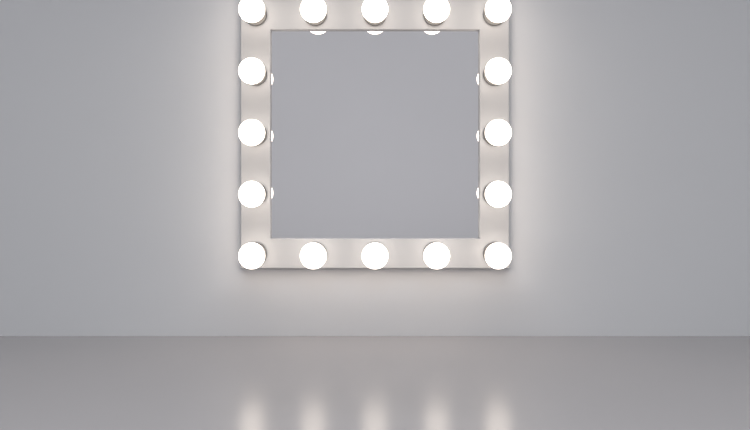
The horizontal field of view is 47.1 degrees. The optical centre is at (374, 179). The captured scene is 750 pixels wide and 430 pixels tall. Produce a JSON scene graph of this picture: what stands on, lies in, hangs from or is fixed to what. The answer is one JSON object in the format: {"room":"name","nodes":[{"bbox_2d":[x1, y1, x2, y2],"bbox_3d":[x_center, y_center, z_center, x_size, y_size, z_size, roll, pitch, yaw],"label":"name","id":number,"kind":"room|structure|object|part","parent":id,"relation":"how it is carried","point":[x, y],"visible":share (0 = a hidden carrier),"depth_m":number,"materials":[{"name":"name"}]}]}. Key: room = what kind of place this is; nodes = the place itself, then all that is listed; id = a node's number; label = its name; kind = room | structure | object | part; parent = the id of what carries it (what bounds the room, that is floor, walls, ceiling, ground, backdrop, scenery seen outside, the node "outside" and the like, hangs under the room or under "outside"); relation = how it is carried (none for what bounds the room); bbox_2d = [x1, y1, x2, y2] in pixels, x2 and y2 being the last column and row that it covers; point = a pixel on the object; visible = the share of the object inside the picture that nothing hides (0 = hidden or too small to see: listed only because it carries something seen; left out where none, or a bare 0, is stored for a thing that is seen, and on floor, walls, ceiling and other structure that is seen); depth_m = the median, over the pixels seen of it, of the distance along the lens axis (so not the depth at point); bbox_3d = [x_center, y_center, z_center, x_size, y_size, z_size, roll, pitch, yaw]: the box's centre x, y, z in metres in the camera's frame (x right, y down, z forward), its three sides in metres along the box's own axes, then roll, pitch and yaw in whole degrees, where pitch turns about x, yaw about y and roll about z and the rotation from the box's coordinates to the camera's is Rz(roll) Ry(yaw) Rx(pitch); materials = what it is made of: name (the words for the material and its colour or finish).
{"room":"backstage room","nodes":[
{"label":"backstage room","id":0,"kind":"room"},
{"bbox_2d":[0,0,749,335],"bbox_3d":[0.000,-1.027,2.660,6.600,3.200,0.100,0,0,0],"label":"wall","id":1,"kind":"structure","parent":0,"point":[120,120],"depth_m":2.61,"materials":[{"name":"grey paint"}]},
{"bbox_2d":[238,0,511,268],"bbox_3d":[0.000,-0.138,2.535,0.805,0.805,0.151,0,0,0],"label":"vanity mirror","id":2,"kind":"object","parent":1,"relation":"attached to","point":[373,134],"visible":1,"depth_m":2.60,"materials":[{"name":"white paint"}]},
{"bbox_3d":[-0.358,0.220,2.518,0.077,0.077,0.118,0,0,0],"label":"light bulb","id":3,"kind":"part","parent":2,"relation":"part of","materials":[{"name":"white glass"}]},
{"bbox_3d":[-0.358,0.041,2.518,0.077,0.077,0.118,0,0,0],"label":"light bulb","id":4,"kind":"part","parent":2,"relation":"part of","materials":[{"name":"white glass"}]},
{"bbox_3d":[-0.358,-0.138,2.518,0.077,0.077,0.118,0,0,0],"label":"light bulb","id":5,"kind":"part","parent":2,"relation":"part of","materials":[{"name":"white glass"}]},
{"bbox_3d":[-0.358,-0.317,2.518,0.077,0.077,0.118,0,0,0],"label":"light bulb","id":6,"kind":"part","parent":2,"relation":"part of","materials":[{"name":"white glass"}]},
{"bbox_3d":[-0.358,-0.496,2.518,0.077,0.077,0.118,0,0,0],"label":"light bulb","id":7,"kind":"part","parent":2,"relation":"part of","materials":[{"name":"white glass"}]},
{"bbox_2d":[247,9,266,25],"bbox_3d":[-0.358,-0.496,2.576,0.068,0.068,0.008,0,0,0],"label":"socket","id":8,"kind":"object","parent":2,"relation":"attached to","point":[263,22],"depth_m":2.57,"materials":[{"name":"ceramic"}]},
{"bbox_2d":[251,69,266,85],"bbox_3d":[-0.358,-0.317,2.576,0.068,0.068,0.008,0,0,0],"label":"socket","id":9,"kind":"object","parent":2,"relation":"attached to","point":[263,82],"depth_m":2.57,"materials":[{"name":"ceramic"}]},
{"bbox_2d":[253,242,266,259],"bbox_3d":[-0.358,0.220,2.576,0.068,0.068,0.008,0,0,0],"label":"socket","id":10,"kind":"object","parent":2,"relation":"attached to","point":[263,244],"depth_m":2.58,"materials":[{"name":"ceramic"}]},
{"bbox_2d":[258,126,266,144],"bbox_3d":[-0.358,-0.138,2.576,0.068,0.068,0.008,0,0,0],"label":"socket","id":11,"kind":"object","parent":2,"relation":"attached to","point":[264,142],"depth_m":2.58,"materials":[{"name":"ceramic"}]},
{"bbox_2d":[259,183,266,202],"bbox_3d":[-0.358,0.041,2.576,0.068,0.068,0.008,0,0,0],"label":"socket","id":12,"kind":"object","parent":2,"relation":"attached to","point":[264,185],"depth_m":2.58,"materials":[{"name":"ceramic"}]},
{"bbox_3d":[-0.179,0.220,2.518,0.077,0.077,0.118,0,0,0],"label":"light bulb","id":13,"kind":"part","parent":2,"relation":"part of","materials":[{"name":"white glass"}]},
{"bbox_3d":[-0.179,-0.496,2.518,0.077,0.077,0.118,0,0,0],"label":"light bulb","id":14,"kind":"part","parent":2,"relation":"part of","materials":[{"name":"white glass"}]},
{"bbox_2d":[306,13,326,25],"bbox_3d":[-0.179,-0.496,2.576,0.068,0.068,0.008,0,0,0],"label":"socket","id":15,"kind":"object","parent":2,"relation":"attached to","point":[323,22],"depth_m":2.57,"materials":[{"name":"ceramic"}]},
{"bbox_2d":[271,31,478,237],"bbox_3d":[0.000,-0.138,2.599,0.650,0.650,0.004,0,0,0],"label":"mirror glass","id":16,"kind":"object","parent":2,"relation":"attached to","point":[375,134],"depth_m":2.60,"materials":[{"name":"grey"}]},
{"bbox_3d":[0.000,0.220,2.518,0.077,0.077,0.118,0,0,0],"label":"light bulb","id":17,"kind":"part","parent":2,"relation":"part of","materials":[{"name":"white glass"}]},
{"bbox_3d":[0.000,-0.496,2.518,0.077,0.077,0.118,0,0,0],"label":"light bulb","id":18,"kind":"part","parent":2,"relation":"part of","materials":[{"name":"white glass"}]},
{"bbox_2d":[364,17,385,25],"bbox_3d":[0.000,-0.496,2.576,0.068,0.068,0.008,0,0,0],"label":"socket","id":19,"kind":"object","parent":2,"relation":"attached to","point":[366,23],"depth_m":2.58,"materials":[{"name":"ceramic"}]},
{"bbox_2d":[423,13,443,25],"bbox_3d":[0.179,-0.496,2.576,0.068,0.068,0.008,0,0,0],"label":"socket","id":20,"kind":"object","parent":2,"relation":"attached to","point":[426,22],"depth_m":2.57,"materials":[{"name":"ceramic"}]},
{"bbox_3d":[0.179,0.220,2.518,0.077,0.077,0.118,0,0,0],"label":"light bulb","id":21,"kind":"part","parent":2,"relation":"part of","materials":[{"name":"white glass"}]},
{"bbox_3d":[0.179,-0.496,2.518,0.077,0.077,0.118,0,0,0],"label":"light bulb","id":22,"kind":"part","parent":2,"relation":"part of","materials":[{"name":"white glass"}]},
{"bbox_2d":[483,183,490,202],"bbox_3d":[0.358,0.041,2.576,0.068,0.068,0.008,0,0,0],"label":"socket","id":23,"kind":"object","parent":2,"relation":"attached to","point":[485,185],"depth_m":2.58,"materials":[{"name":"ceramic"}]},
{"bbox_2d":[483,126,491,144],"bbox_3d":[0.358,-0.138,2.576,0.068,0.068,0.008,0,0,0],"label":"socket","id":24,"kind":"object","parent":2,"relation":"attached to","point":[485,142],"depth_m":2.58,"materials":[{"name":"ceramic"}]},
{"bbox_2d":[483,242,496,259],"bbox_3d":[0.358,0.220,2.576,0.068,0.068,0.008,0,0,0],"label":"socket","id":25,"kind":"object","parent":2,"relation":"attached to","point":[485,244],"depth_m":2.58,"materials":[{"name":"ceramic"}]},
{"bbox_2d":[483,69,498,85],"bbox_3d":[0.358,-0.317,2.576,0.068,0.068,0.008,0,0,0],"label":"socket","id":26,"kind":"object","parent":2,"relation":"attached to","point":[486,82],"depth_m":2.57,"materials":[{"name":"ceramic"}]},
{"bbox_2d":[483,9,502,25],"bbox_3d":[0.358,-0.496,2.576,0.068,0.068,0.008,0,0,0],"label":"socket","id":27,"kind":"object","parent":2,"relation":"attached to","point":[486,22],"depth_m":2.57,"materials":[{"name":"ceramic"}]},
{"bbox_3d":[0.358,0.220,2.518,0.077,0.077,0.118,0,0,0],"label":"light bulb","id":28,"kind":"part","parent":2,"relation":"part of","materials":[{"name":"white glass"}]},
{"bbox_3d":[0.358,0.041,2.518,0.077,0.077,0.118,0,0,0],"label":"light bulb","id":29,"kind":"part","parent":2,"relation":"part of","materials":[{"name":"white glass"}]},
{"bbox_3d":[0.358,-0.138,2.518,0.077,0.077,0.118,0,0,0],"label":"light bulb","id":30,"kind":"part","parent":2,"relation":"part of","materials":[{"name":"white glass"}]},
{"bbox_3d":[0.358,-0.317,2.518,0.077,0.077,0.118,0,0,0],"label":"light bulb","id":31,"kind":"part","parent":2,"relation":"part of","materials":[{"name":"white glass"}]},
{"bbox_3d":[0.358,-0.496,2.518,0.077,0.077,0.118,0,0,0],"label":"light bulb","id":32,"kind":"part","parent":2,"relation":"part of","materials":[{"name":"white glass"}]},
{"bbox_2d":[0,336,749,429],"bbox_3d":[0.000,0.523,0.410,6.400,0.100,4.400,0,0,0],"label":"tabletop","id":33,"kind":"structure","parent":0,"point":[47,382],"depth_m":2.02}
]}

